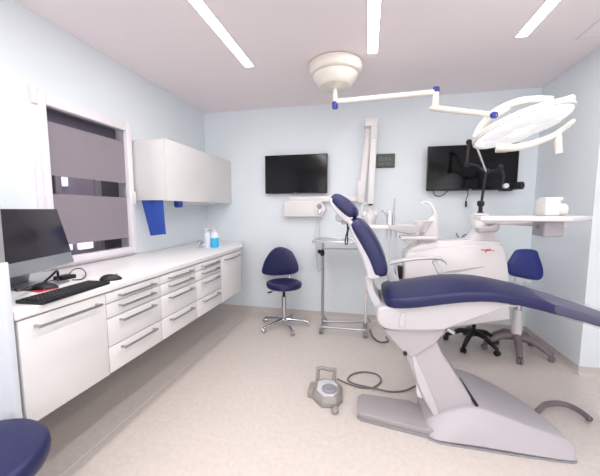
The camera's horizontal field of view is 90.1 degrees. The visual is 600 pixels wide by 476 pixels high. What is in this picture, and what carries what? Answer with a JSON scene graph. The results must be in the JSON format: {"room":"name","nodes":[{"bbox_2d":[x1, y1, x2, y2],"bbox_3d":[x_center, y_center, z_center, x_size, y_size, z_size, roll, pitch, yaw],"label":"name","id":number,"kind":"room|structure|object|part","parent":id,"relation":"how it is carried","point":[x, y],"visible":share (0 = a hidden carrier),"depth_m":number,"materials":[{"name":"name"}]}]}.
{"room":"dental clinic","nodes":[
{"label":"dental clinic","id":0,"kind":"room"},
{"bbox_2d":[0,0,206,273],"bbox_3d":[-1.833,-0.064,1.233,0.100,2.500,5.411,1,6,12],"label":"wall","id":1,"kind":"structure","parent":0,"point":[35,52],"depth_m":2.07,"materials":[{"name":"white paint"}]},
{"bbox_2d":[14,294,109,420],"bbox_3d":[-1.373,0.516,1.448,0.727,0.445,0.399,1,6,12],"label":"base cabinet","id":2,"kind":"object","parent":1,"relation":"attached to","point":[62,352],"visible":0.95,"depth_m":1.33,"materials":[{"name":"white laminate"}]},
{"bbox_3d":[-1.035,0.346,1.357,0.036,0.012,0.300,1,6,12],"label":"handle","id":3,"kind":"part","parent":2,"relation":"part of","materials":[{"name":"metal"}]},
{"bbox_2d":[11,240,241,320],"bbox_3d":[-1.145,0.174,2.518,0.695,0.035,2.654,1,6,12],"label":"countertop","id":4,"kind":"structure","parent":2,"relation":"on","point":[134,268],"depth_m":2.01,"materials":[{"name":"white laminate"}]},
{"bbox_2d":[14,270,58,291],"bbox_3d":[-1.283,0.222,1.467,0.054,0.066,0.485,-2,6,-19],"label":"cable","id":5,"kind":"object","parent":4,"relation":"on","point":[55,271],"visible":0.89,"depth_m":1.55,"materials":[{"name":"black plastic"}]},
{"bbox_2d":[0,209,73,290],"bbox_3d":[-1.360,0.051,1.524,0.215,0.396,0.560,0,5,-4],"label":"computer monitor","id":6,"kind":"object","parent":4,"relation":"on","point":[34,240],"visible":0.95,"depth_m":1.56,"materials":[{"name":"metal"}]},
{"bbox_3d":[-1.399,0.017,1.518,0.108,0.324,0.560,0,5,-4],"label":"casing","id":7,"kind":"part","parent":6,"relation":"part of","materials":[{"name":"metal"}]},
{"bbox_2d":[30,287,58,292],"bbox_3d":[-1.262,0.253,1.476,0.080,0.003,0.096,2,6,16],"label":"mat","id":8,"kind":"object","parent":4,"relation":"on","point":[37,291],"visible":0.57,"depth_m":1.45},
{"bbox_2d":[31,282,58,289],"bbox_3d":[-1.267,0.236,1.486,0.112,0.034,0.066,-3,6,-31],"label":"computer mouse","id":9,"kind":"object","parent":8,"relation":"on","point":[43,285],"visible":0.98,"depth_m":1.47,"materials":[{"name":"black plastic"}]},
{"bbox_2d":[15,280,109,304],"bbox_3d":[-1.098,0.250,1.419,0.135,0.020,0.360,1,5,9],"label":"keyboard","id":10,"kind":"object","parent":4,"relation":"on","point":[47,297],"visible":1,"depth_m":1.35,"materials":[{"name":"black plastic"}]},
{"bbox_2d":[53,274,75,279],"bbox_3d":[-1.337,0.222,1.702,0.070,0.022,0.080,1,6,12],"label":"hub","id":11,"kind":"object","parent":4,"relation":"on","point":[63,276],"visible":0.78,"depth_m":1.68,"materials":[{"name":"black plastic"}]},
{"bbox_2d":[67,268,86,280],"bbox_3d":[-1.290,0.206,1.748,0.073,0.041,0.212,-3,6,-26],"label":"cable","id":12,"kind":"object","parent":4,"relation":"on","point":[75,268],"visible":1,"depth_m":1.73,"materials":[{"name":"black plastic"}]},
{"bbox_2d":[99,274,121,280],"bbox_3d":[-1.060,0.218,1.677,0.112,0.034,0.066,-3,6,-31],"label":"computer mouse","id":13,"kind":"object","parent":4,"relation":"on","point":[108,277],"visible":0.93,"depth_m":1.66,"materials":[{"name":"black plastic"}]},
{"bbox_2d":[197,240,203,248],"bbox_3d":[-1.006,0.068,3.029,0.052,0.081,0.130,-3,6,-26],"label":"tap","id":14,"kind":"object","parent":4,"relation":"on","point":[199,242],"visible":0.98,"depth_m":3.04,"materials":[{"name":"silver metal"}]},
{"bbox_2d":[204,228,210,247],"bbox_3d":[-0.970,-0.005,3.136,0.068,0.205,0.074,1,6,12],"label":"spray bottle","id":15,"kind":"object","parent":4,"relation":"on","point":[207,242],"visible":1,"depth_m":3.11,"materials":[{"name":"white plastic"}]},
{"bbox_2d":[210,227,218,247],"bbox_3d":[-0.896,-0.009,3.143,0.086,0.212,0.086,1,6,12],"label":"soap bottle","id":16,"kind":"object","parent":4,"relation":"on","point":[214,236],"visible":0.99,"depth_m":3.11,"materials":[{"name":"blue plastic"}]},
{"bbox_2d":[27,86,136,270],"bbox_3d":[-1.544,-0.385,2.223,0.122,1.124,0.780,1,6,12],"label":"window","id":17,"kind":"structure","parent":1,"relation":"in","point":[83,161],"depth_m":2.16,"materials":[{"name":"white glass"}]},
{"bbox_3d":[-1.547,-0.379,2.229,0.006,0.980,0.650,1,6,12],"label":"pane","id":18,"kind":"part","parent":17,"relation":"part of","materials":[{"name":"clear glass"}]},
{"bbox_3d":[-1.421,-0.350,2.566,0.028,0.120,0.025,1,6,12],"label":"handle","id":19,"kind":"part","parent":17,"relation":"part of","materials":[{"name":"white plastic"}]},
{"bbox_2d":[102,276,161,372],"bbox_3d":[-1.284,0.478,1.847,0.727,0.445,0.419,1,6,12],"label":"base cabinet","id":20,"kind":"object","parent":1,"relation":"attached to","point":[133,311],"visible":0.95,"depth_m":1.73,"materials":[{"name":"white laminate"}]},
{"bbox_3d":[-0.974,0.367,1.767,0.020,0.075,0.414,1,6,12],"label":"drawer","id":21,"kind":"part","parent":20,"relation":"part of","materials":[{"name":"white laminate"}]},
{"bbox_3d":[-0.974,0.299,1.760,0.020,0.052,0.414,1,6,12],"label":"drawer","id":22,"kind":"part","parent":20,"relation":"part of","materials":[{"name":"white laminate"}]},
{"bbox_3d":[-0.974,0.484,1.778,0.020,0.150,0.414,1,6,12],"label":"drawer","id":23,"kind":"part","parent":20,"relation":"part of","materials":[{"name":"white laminate"}]},
{"bbox_3d":[-0.974,0.634,1.792,0.020,0.140,0.414,1,6,12],"label":"drawer","id":24,"kind":"part","parent":20,"relation":"part of","materials":[{"name":"white laminate"}]},
{"bbox_3d":[-0.946,0.356,1.760,0.036,0.012,0.270,1,6,12],"label":"handle","id":25,"kind":"part","parent":20,"relation":"part of","materials":[{"name":"metal"}]},
{"bbox_3d":[-0.946,0.300,1.754,0.036,0.012,0.270,1,6,12],"label":"handle","id":26,"kind":"part","parent":20,"relation":"part of","materials":[{"name":"metal"}]},
{"bbox_3d":[-0.946,0.436,1.767,0.036,0.012,0.270,1,6,12],"label":"handle","id":27,"kind":"part","parent":20,"relation":"part of","materials":[{"name":"metal"}]},
{"bbox_3d":[-0.946,0.590,1.782,0.036,0.012,0.270,1,6,12],"label":"handle","id":28,"kind":"part","parent":20,"relation":"part of","materials":[{"name":"metal"}]},
{"bbox_2d":[157,265,196,339],"bbox_3d":[-1.192,0.440,2.256,0.727,0.445,0.421,1,6,12],"label":"base cabinet","id":29,"kind":"object","parent":1,"relation":"attached to","point":[178,302],"visible":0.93,"depth_m":2.15,"materials":[{"name":"white laminate"}]},
{"bbox_3d":[-0.882,0.261,2.170,0.020,0.052,0.416,1,6,12],"label":"drawer","id":30,"kind":"part","parent":29,"relation":"part of","materials":[{"name":"white laminate"}]},
{"bbox_3d":[-0.882,0.329,2.176,0.020,0.075,0.416,1,6,12],"label":"drawer","id":31,"kind":"part","parent":29,"relation":"part of","materials":[{"name":"white laminate"}]},
{"bbox_3d":[-0.882,0.446,2.187,0.020,0.150,0.416,1,6,12],"label":"drawer","id":32,"kind":"part","parent":29,"relation":"part of","materials":[{"name":"white laminate"}]},
{"bbox_3d":[-0.882,0.595,2.201,0.020,0.140,0.416,1,6,12],"label":"drawer","id":33,"kind":"part","parent":29,"relation":"part of","materials":[{"name":"white laminate"}]},
{"bbox_3d":[-0.855,0.261,2.164,0.036,0.012,0.270,1,6,12],"label":"handle","id":34,"kind":"part","parent":29,"relation":"part of","materials":[{"name":"metal"}]},
{"bbox_3d":[-0.855,0.318,2.169,0.036,0.012,0.270,1,6,12],"label":"handle","id":35,"kind":"part","parent":29,"relation":"part of","materials":[{"name":"metal"}]},
{"bbox_3d":[-0.855,0.398,2.176,0.036,0.012,0.270,1,6,12],"label":"handle","id":36,"kind":"part","parent":29,"relation":"part of","materials":[{"name":"metal"}]},
{"bbox_3d":[-0.855,0.552,2.191,0.036,0.012,0.270,1,6,12],"label":"handle","id":37,"kind":"part","parent":29,"relation":"part of","materials":[{"name":"metal"}]},
{"bbox_2d":[132,138,231,203],"bbox_3d":[-1.162,-0.637,3.169,0.346,0.517,1.247,1,6,12],"label":"upper cabinet","id":38,"kind":"object","parent":1,"relation":"attached to","point":[166,170],"visible":0.84,"depth_m":2.69,"materials":[{"name":"white laminate"}]},
{"bbox_2d":[141,200,165,235],"bbox_3d":[-1.280,-0.174,2.620,0.220,0.310,0.032,1,6,12],"label":"towel","id":39,"kind":"object","parent":38,"relation":"hanging from","point":[153,209],"visible":1,"depth_m":2.61,"materials":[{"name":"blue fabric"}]},
{"bbox_2d":[174,201,182,207],"bbox_3d":[-1.119,-0.311,2.757,0.050,0.062,0.070,1,6,12],"label":"hook","id":40,"kind":"object","parent":38,"relation":"attached to","point":[177,204],"visible":0.95,"depth_m":2.73,"materials":[{"name":"blue plastic"}]},
{"bbox_3d":[-1.002,-0.633,3.134,0.018,0.517,1.247,1,6,12],"label":"door","id":41,"kind":"part","parent":38,"relation":"part of","materials":[{"name":"white laminate"}]},
{"bbox_2d":[183,201,215,204],"bbox_3d":[-1.100,-0.371,3.205,0.056,0.028,0.720,1,6,12],"label":"light","id":42,"kind":"object","parent":38,"relation":"attached to","point":[184,202],"visible":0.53,"depth_m":3.22,"materials":[{"name":"white plastic"}]},
{"bbox_2d":[194,257,221,317],"bbox_3d":[-1.100,0.401,2.668,0.727,0.445,0.425,1,6,12],"label":"base cabinet","id":43,"kind":"object","parent":1,"relation":"attached to","point":[208,274],"visible":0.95,"depth_m":2.56,"materials":[{"name":"white laminate"}]},
{"bbox_3d":[-0.790,0.222,2.582,0.020,0.052,0.420,1,6,12],"label":"drawer","id":44,"kind":"part","parent":43,"relation":"part of","materials":[{"name":"white laminate"}]},
{"bbox_3d":[-0.790,0.290,2.588,0.020,0.075,0.420,1,6,12],"label":"drawer","id":45,"kind":"part","parent":43,"relation":"part of","materials":[{"name":"white laminate"}]},
{"bbox_3d":[-0.790,0.556,2.613,0.020,0.140,0.420,1,6,12],"label":"drawer","id":46,"kind":"part","parent":43,"relation":"part of","materials":[{"name":"white laminate"}]},
{"bbox_3d":[-0.790,0.407,2.599,0.020,0.150,0.420,1,6,12],"label":"drawer","id":47,"kind":"part","parent":43,"relation":"part of","materials":[{"name":"white laminate"}]},
{"bbox_3d":[-0.763,0.279,2.581,0.036,0.012,0.270,1,6,12],"label":"handle","id":48,"kind":"part","parent":43,"relation":"part of","materials":[{"name":"metal"}]},
{"bbox_3d":[-0.763,0.513,2.603,0.036,0.012,0.270,1,6,12],"label":"handle","id":49,"kind":"part","parent":43,"relation":"part of","materials":[{"name":"metal"}]},
{"bbox_3d":[-0.763,0.359,2.588,0.036,0.012,0.270,1,6,12],"label":"handle","id":50,"kind":"part","parent":43,"relation":"part of","materials":[{"name":"metal"}]},
{"bbox_2d":[219,250,241,301],"bbox_3d":[-1.004,0.360,3.096,0.727,0.445,0.454,1,6,12],"label":"base cabinet","id":51,"kind":"object","parent":1,"relation":"attached to","point":[231,281],"visible":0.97,"depth_m":2.99,"materials":[{"name":"white laminate"}]},
{"bbox_2d":[14,0,599,112],"bbox_3d":[0.611,-1.307,0.569,5.107,0.100,5.611,1,6,12],"label":"ceiling","id":52,"kind":"structure","parent":0,"point":[455,46],"depth_m":2.15,"materials":[{"name":"paint"}]},
{"bbox_2d":[188,0,253,66],"bbox_3d":[-0.856,-1.254,0.575,0.084,0.006,3.991,1,6,12],"label":"recessed light","id":53,"kind":"object","parent":52,"relation":"in","point":[200,6],"visible":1,"depth_m":2.00,"materials":[{"name":"white plastic"}]},
{"bbox_2d":[367,0,381,53],"bbox_3d":[0.123,-1.234,0.358,0.084,0.006,3.991,1,6,12],"label":"recessed light","id":54,"kind":"object","parent":52,"relation":"in","point":[374,7],"visible":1,"depth_m":1.94,"materials":[{"name":"white plastic"}]},
{"bbox_2d":[309,51,577,153],"bbox_3d":[0.833,-0.954,2.149,1.736,0.900,0.610,5,7,42],"label":"lamp","id":55,"kind":"object","parent":52,"relation":"attached to","point":[336,72],"visible":1,"depth_m":1.80,"materials":[{"name":"white plastic"}]},
{"bbox_3d":[0.667,-1.128,2.398,0.777,0.044,0.044,2,6,16],"label":"arm","id":56,"kind":"part","parent":55,"relation":"part of"},
{"bbox_3d":[1.089,-0.881,2.066,0.048,0.271,0.617,-1,5,-11],"label":"balance arm","id":57,"kind":"part","parent":55,"relation":"part of"},
{"bbox_3d":[1.276,-0.553,1.597,0.465,0.190,0.091,0,5,-5],"label":"rail","id":58,"kind":"part","parent":55,"relation":"part of","materials":[{"name":"white plastic"}]},
{"bbox_3d":[1.326,-0.703,1.568,0.210,0.091,0.071,1,5,9],"label":"rail","id":59,"kind":"part","parent":55,"relation":"part of","materials":[{"name":"white plastic"}]},
{"bbox_2d":[514,0,560,37],"bbox_3d":[1.101,-1.214,0.141,0.084,0.006,3.991,1,6,12],"label":"recessed light","id":60,"kind":"object","parent":52,"relation":"in","point":[547,6],"visible":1,"depth_m":1.86,"materials":[{"name":"white plastic"}]},
{"bbox_2d":[575,19,599,39],"bbox_3d":[2.103,-1.377,1.862,0.425,0.003,0.425,1,6,12],"label":"ceiling hatch","id":61,"kind":"object","parent":52,"relation":"attached to","point":[593,31],"visible":1,"depth_m":2.03,"materials":[{"name":"grey plastic"}]},
{"bbox_2d":[35,310,599,475],"bbox_3d":[0.611,1.281,0.813,5.107,0.100,5.611,1,6,12],"label":"floor","id":62,"kind":"structure","parent":0,"point":[242,407],"depth_m":1.95,"materials":[{"name":"plastic"}]},
{"bbox_2d":[0,211,22,419],"bbox_3d":[-1.421,0.380,1.216,0.649,1.620,0.027,1,6,12],"label":"screen","id":63,"kind":"object","parent":62,"relation":"on","point":[10,398],"visible":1,"depth_m":1.15,"materials":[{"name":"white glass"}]},
{"bbox_2d":[0,418,50,475],"bbox_3d":[-1.031,0.947,0.950,0.510,0.539,0.503,1,6,12],"label":"stool","id":64,"kind":"object","parent":62,"relation":"on","point":[25,444],"visible":1,"depth_m":0.98,"materials":[{"name":"blue leather"}]},
{"bbox_2d":[61,313,247,475],"bbox_3d":[-0.997,1.094,2.266,0.005,0.001,3.171,1,6,12],"label":"trim","id":65,"kind":"structure","parent":62,"relation":"on","point":[247,313],"depth_m":1.95,"materials":[{"name":"grey plastic"}]},
{"bbox_2d":[261,247,310,336],"bbox_3d":[-0.197,0.557,3.328,0.626,0.869,0.548,1,6,12],"label":"stool","id":66,"kind":"object","parent":62,"relation":"on","point":[280,261],"visible":1,"depth_m":3.46,"materials":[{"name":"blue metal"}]},
{"bbox_3d":[-0.286,0.925,3.246,0.259,0.066,0.040,-4,7,-39],"label":"leg","id":67,"kind":"part","parent":66,"relation":"part of","materials":[{"name":"silver metal"}]},
{"bbox_3d":[-0.297,0.909,3.413,0.259,0.066,0.040,3,6,32],"label":"leg","id":68,"kind":"part","parent":66,"relation":"part of","materials":[{"name":"silver metal"}]},
{"bbox_3d":[-0.238,0.277,3.514,0.454,0.346,0.049,1,6,12],"label":"backrest","id":69,"kind":"part","parent":66,"relation":"part of","materials":[{"name":"blue leather"}]},
{"bbox_3d":[-0.176,0.509,3.298,0.400,0.076,0.370,1,6,12],"label":"seat","id":70,"kind":"part","parent":66,"relation":"part of","materials":[{"name":"blue leather"}]},
{"bbox_3d":[-0.124,0.929,3.204,0.040,0.066,0.259,-2,6,-21],"label":"leg","id":71,"kind":"part","parent":66,"relation":"part of","materials":[{"name":"silver metal"}]},
{"bbox_3d":[-0.034,0.916,3.345,0.259,0.066,0.040,0,5,-3],"label":"leg","id":72,"kind":"part","parent":66,"relation":"part of","materials":[{"name":"silver metal"}]},
{"bbox_2d":[307,366,342,413],"bbox_3d":[0.178,1.045,2.087,0.243,0.132,0.358,1,6,12],"label":"foot pedal","id":73,"kind":"object","parent":62,"relation":"on","point":[327,393],"visible":1,"depth_m":2.05,"materials":[{"name":"beige plastic"}]},
{"bbox_3d":[0.133,1.028,2.244,0.028,0.085,0.056,1,6,12],"label":"bail post","id":74,"kind":"part","parent":73,"relation":"part of","materials":[{"name":"beige plastic"}]},
{"bbox_3d":[0.190,1.047,2.088,0.145,0.008,0.192,1,6,12],"label":"plate","id":75,"kind":"part","parent":73,"relation":"part of","materials":[{"name":"grey plastic"}]},
{"bbox_2d":[312,237,371,337],"bbox_3d":[0.459,0.508,3.177,0.606,0.997,0.421,1,6,12],"label":"trolley","id":76,"kind":"object","parent":62,"relation":"on","point":[322,240],"visible":0.91,"depth_m":3.18,"materials":[{"name":"metal"}]},
{"bbox_3d":[0.222,0.155,3.162,0.076,0.077,0.050,1,6,12],"label":"height knob","id":77,"kind":"part","parent":76,"relation":"part of","materials":[{"name":"black plastic"}]},
{"bbox_3d":[0.244,0.472,3.200,0.027,0.883,0.028,1,6,12],"label":"post","id":78,"kind":"part","parent":76,"relation":"part of","materials":[{"name":"metal"}]},
{"bbox_2d":[312,237,355,243],"bbox_3d":[0.447,0.025,3.118,0.588,0.024,0.390,1,6,12],"label":"tray","id":79,"kind":"object","parent":76,"relation":"on","point":[322,240],"depth_m":3.10,"materials":[{"name":"metal"}]},
{"bbox_3d":[0.703,0.474,3.180,0.031,0.883,0.032,1,6,12],"label":"post","id":80,"kind":"part","parent":76,"relation":"part of","materials":[{"name":"silver metal"}]},
{"bbox_2d":[337,371,415,392],"bbox_3d":[0.579,1.071,2.270,0.581,0.046,0.240,1,6,12],"label":"cord","id":81,"kind":"object","parent":62,"relation":"on","point":[350,375],"visible":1,"depth_m":2.21,"materials":[{"name":"grey rubber"}]},
{"bbox_2d":[369,329,388,342],"bbox_3d":[0.808,1.006,3.075,0.150,0.018,0.311,0,5,-2],"label":"hose","id":82,"kind":"object","parent":62,"relation":"on","point":[373,337],"visible":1,"depth_m":2.98,"materials":[{"name":"grey rubber"}]},
{"bbox_2d":[329,194,599,463],"bbox_3d":[1.012,0.424,1.892,1.627,1.404,0.672,1,6,12],"label":"dental chair","id":83,"kind":"object","parent":62,"relation":"on","point":[458,408],"visible":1,"depth_m":1.71,"materials":[{"name":"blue plastic"}]},
{"bbox_3d":[0.255,-0.119,1.846,0.070,0.070,0.080,1,6,12],"label":"headrest knob","id":84,"kind":"part","parent":83,"relation":"part of","materials":[{"name":"grey plastic"}]},
{"bbox_3d":[0.580,1.119,1.879,0.435,0.020,0.270,1,6,12],"label":"foot plate","id":85,"kind":"part","parent":83,"relation":"part of","materials":[{"name":"grey plastic"}]},
{"bbox_3d":[0.580,1.093,1.877,0.435,0.035,0.270,1,6,12],"label":"foot plate","id":86,"kind":"part","parent":83,"relation":"part of","materials":[{"name":"grey plastic"}]},
{"bbox_3d":[0.838,0.160,2.133,0.383,0.078,0.072,1,6,12],"label":"armrest","id":87,"kind":"part","parent":83,"relation":"part of","materials":[{"name":"white plastic"}]},
{"bbox_2d":[416,383,421,397],"bbox_3d":[0.729,0.894,1.794,0.062,0.115,0.040,1,6,12],"label":"socket","id":88,"kind":"object","parent":83,"relation":"attached to","point":[418,391],"depth_m":1.78,"materials":[{"name":"white plastic"}]},
{"bbox_3d":[0.831,0.824,1.868,0.388,0.497,0.280,1,6,12],"label":"lift arm","id":89,"kind":"part","parent":83,"relation":"part of"},
{"bbox_3d":[1.145,1.121,1.928,0.737,0.010,0.672,1,6,12],"label":"plate","id":90,"kind":"part","parent":83,"relation":"part of","materials":[{"name":"grey plastic"}]},
{"bbox_2d":[369,198,592,327],"bbox_3d":[1.246,0.394,2.259,1.449,1.396,0.860,1,6,12],"label":"dental unit","id":91,"kind":"object","parent":62,"relation":"on","point":[480,253],"visible":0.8,"depth_m":2.40,"materials":[{"name":"white plastic"}]},
{"bbox_2d":[387,224,422,233],"bbox_3d":[0.864,-0.070,2.476,0.275,0.082,0.210,1,6,12],"label":"tray","id":92,"kind":"object","parent":91,"relation":"on","point":[401,228],"depth_m":2.40,"materials":[{"name":"white plastic"}]},
{"bbox_3d":[0.972,0.014,2.490,0.277,0.070,0.140,1,6,12],"label":"shelf arm","id":93,"kind":"part","parent":91,"relation":"part of"},
{"bbox_2d":[414,221,432,231],"bbox_3d":[1.010,-0.096,2.461,0.152,0.091,0.152,1,6,12],"label":"bowl","id":94,"kind":"object","parent":91,"relation":"on","point":[424,226],"depth_m":2.42,"materials":[{"name":"white ceramic"}]},
{"bbox_2d":[421,201,438,220],"bbox_3d":[1.092,-0.226,2.513,0.146,0.173,0.032,1,6,12],"label":"tap","id":95,"kind":"object","parent":91,"relation":"on","point":[430,204],"depth_m":2.50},
{"bbox_3d":[1.261,0.064,2.533,0.717,0.121,0.240,1,6,12],"label":"lid","id":96,"kind":"part","parent":91,"relation":"part of","materials":[{"name":"white plastic"}]},
{"bbox_3d":[1.593,-0.109,2.143,0.076,0.043,0.551,-2,6,-20],"label":"swing arm","id":97,"kind":"part","parent":91,"relation":"part of"},
{"bbox_2d":[535,197,568,215],"bbox_3d":[1.587,-0.198,1.880,0.138,0.115,0.120,1,6,12],"label":"dispenser","id":98,"kind":"object","parent":91,"relation":"on","point":[545,206],"visible":1,"depth_m":1.84,"materials":[{"name":"white plastic"}]},
{"bbox_2d":[443,139,524,356],"bbox_3d":[1.687,0.066,2.788,0.524,1.949,0.479,-2,6,-23],"label":"stand","id":99,"kind":"object","parent":62,"relation":"on","point":[469,331],"visible":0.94,"depth_m":2.75,"materials":[{"name":"black plastic"}]},
{"bbox_3d":[1.560,0.928,2.949,0.231,0.121,0.056,3,6,30],"label":"leg","id":100,"kind":"part","parent":99,"relation":"part of","materials":[{"name":"black plastic"}]},
{"bbox_3d":[1.574,0.942,2.800,0.231,0.121,0.056,-5,7,-41],"label":"leg","id":101,"kind":"part","parent":99,"relation":"part of","materials":[{"name":"black plastic"}]},
{"bbox_3d":[1.575,-0.792,2.763,0.089,0.195,0.036,1,6,12],"label":"arm","id":102,"kind":"part","parent":99,"relation":"part of","materials":[{"name":"black plastic"}]},
{"bbox_3d":[1.627,-0.651,2.760,0.168,0.106,0.032,2,6,20],"label":"arm","id":103,"kind":"part","parent":99,"relation":"part of","materials":[{"name":"black plastic"}]},
{"bbox_3d":[1.657,-0.728,2.741,0.109,0.255,0.019,3,6,25],"label":"arm","id":104,"kind":"part","parent":99,"relation":"part of","materials":[{"name":"metal"}]},
{"bbox_3d":[1.797,0.933,2.896,0.231,0.121,0.056,-1,5,-5],"label":"leg","id":105,"kind":"part","parent":99,"relation":"part of","materials":[{"name":"black plastic"}]},
{"bbox_3d":[1.720,0.945,2.768,0.056,0.121,0.231,-2,6,-23],"label":"leg","id":106,"kind":"part","parent":99,"relation":"part of","materials":[{"name":"black plastic"}]},
{"bbox_3d":[1.764,-0.622,2.729,0.136,0.066,0.030,0,5,3],"label":"arm","id":107,"kind":"part","parent":99,"relation":"part of","materials":[{"name":"black plastic"}]},
{"bbox_3d":[1.839,-0.566,2.725,0.057,0.168,0.024,1,6,12],"label":"arm","id":108,"kind":"part","parent":99,"relation":"part of","materials":[{"name":"black plastic"}]},
{"bbox_2d":[481,249,555,364],"bbox_3d":[1.964,0.569,2.720,0.530,0.960,0.551,1,6,12],"label":"stool","id":109,"kind":"object","parent":62,"relation":"on","point":[525,265],"visible":0.85,"depth_m":2.63,"materials":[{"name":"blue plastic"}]},
{"bbox_3d":[1.845,0.934,2.783,0.260,0.147,0.072,1,6,12],"label":"leg","id":110,"kind":"part","parent":109,"relation":"part of","materials":[{"name":"beige plastic"}]},
{"bbox_3d":[1.965,0.924,2.892,0.072,0.147,0.260,-1,5,-7],"label":"leg","id":111,"kind":"part","parent":109,"relation":"part of","materials":[{"name":"beige plastic"}]},
{"bbox_3d":[1.916,0.949,2.629,0.072,0.147,0.260,3,6,28],"label":"leg","id":112,"kind":"part","parent":109,"relation":"part of","materials":[{"name":"beige plastic"}]},
{"bbox_3d":[1.990,0.361,2.671,0.124,0.061,0.030,1,6,12],"label":"plate","id":113,"kind":"part","parent":109,"relation":"part of","materials":[{"name":"white plastic"}]},
{"bbox_3d":[1.988,0.233,2.642,0.290,0.276,0.053,1,6,12],"label":"backrest","id":114,"kind":"part","parent":109,"relation":"part of","materials":[{"name":"blue leather"}]},
{"bbox_3d":[2.081,0.947,2.650,0.072,0.147,0.260,-5,7,-43],"label":"leg","id":115,"kind":"part","parent":109,"relation":"part of","materials":[{"name":"beige plastic"}]},
{"bbox_2d":[204,87,542,325],"bbox_3d":[0.604,-0.278,3.503,3.867,2.500,0.100,1,6,12],"label":"wall","id":116,"kind":"structure","parent":0,"point":[406,128],"depth_m":3.46,"materials":[{"name":"white paint"}]},
{"bbox_2d":[265,153,327,193],"bbox_3d":[-0.045,-0.745,3.512,0.743,0.445,0.079,1,6,12],"label":"television","id":117,"kind":"object","parent":116,"relation":"attached to","point":[299,173],"visible":1,"depth_m":3.47,"materials":[{"name":"black plastic"}]},
{"bbox_2d":[284,201,326,271],"bbox_3d":[0.055,-0.013,3.525,0.497,0.840,0.144,1,6,12],"label":"control box","id":118,"kind":"object","parent":116,"relation":"attached to","point":[316,209],"visible":0.86,"depth_m":3.46,"materials":[{"name":"white plastic"}]},
{"bbox_2d":[289,118,378,224],"bbox_3d":[0.349,-0.699,3.306,1.020,1.125,0.316,1,6,12],"label":"xray arm","id":119,"kind":"object","parent":116,"relation":"attached to","point":[371,124],"visible":0.88,"depth_m":3.20},
{"bbox_3d":[0.279,-0.451,3.466,0.822,0.063,0.081,1,6,12],"label":"wall rail","id":120,"kind":"part","parent":119,"relation":"part of","materials":[{"name":"white plastic"}]},
{"bbox_3d":[0.710,-0.816,3.263,0.140,0.868,0.060,1,6,12],"label":"arm","id":121,"kind":"part","parent":119,"relation":"part of","materials":[{"name":"white plastic"}]},
{"bbox_3d":[0.770,-0.791,3.180,0.088,0.855,0.060,1,6,12],"label":"arm","id":122,"kind":"part","parent":119,"relation":"part of","materials":[{"name":"white plastic"}]},
{"bbox_2d":[211,304,524,331],"bbox_3d":[0.590,0.935,3.551,3.667,0.075,0.035,1,6,12],"label":"baseboard","id":123,"kind":"structure","parent":116,"relation":"attached to","point":[226,307],"depth_m":3.65,"materials":[{"name":"plastic"}]},
{"bbox_2d":[376,153,394,167],"bbox_3d":[0.945,-0.853,3.307,0.196,0.148,0.028,1,6,12],"label":"digital clock","id":124,"kind":"object","parent":116,"relation":"attached to","point":[382,160],"visible":1,"depth_m":3.30,"materials":[{"name":"grey plastic"}]},
{"bbox_2d":[426,143,518,190],"bbox_3d":[1.754,-0.721,3.094,0.843,0.458,0.114,1,6,12],"label":"television","id":125,"kind":"object","parent":116,"relation":"attached to","point":[446,170],"visible":0.81,"depth_m":3.06,"materials":[{"name":"black plastic"}]},
{"bbox_2d":[525,49,597,359],"bbox_3d":[2.353,-0.202,2.693,0.100,2.500,0.728,1,6,12],"label":"wall","id":126,"kind":"structure","parent":0,"point":[564,174],"depth_m":2.57,"materials":[{"name":"white paint"}]},
{"bbox_2d":[525,326,578,374],"bbox_3d":[2.276,1.009,2.773,0.035,0.075,0.828,1,6,12],"label":"baseboard","id":127,"kind":"structure","parent":126,"relation":"attached to","point":[572,367],"depth_m":2.58,"materials":[{"name":"plastic"}]},
{"bbox_2d":[571,48,599,367],"bbox_3d":[2.819,-0.152,2.168,1.240,2.500,0.100,1,6,12],"label":"wall","id":128,"kind":"structure","parent":0,"point":[585,351],"depth_m":2.30,"materials":[{"name":"white paint"}]},
{"bbox_2d":[577,366,599,378],"bbox_3d":[2.802,1.061,2.216,1.246,0.075,0.035,1,6,12],"label":"baseboard","id":129,"kind":"structure","parent":128,"relation":"attached to","point":[585,372],"depth_m":2.34,"materials":[{"name":"plastic"}]}
]}

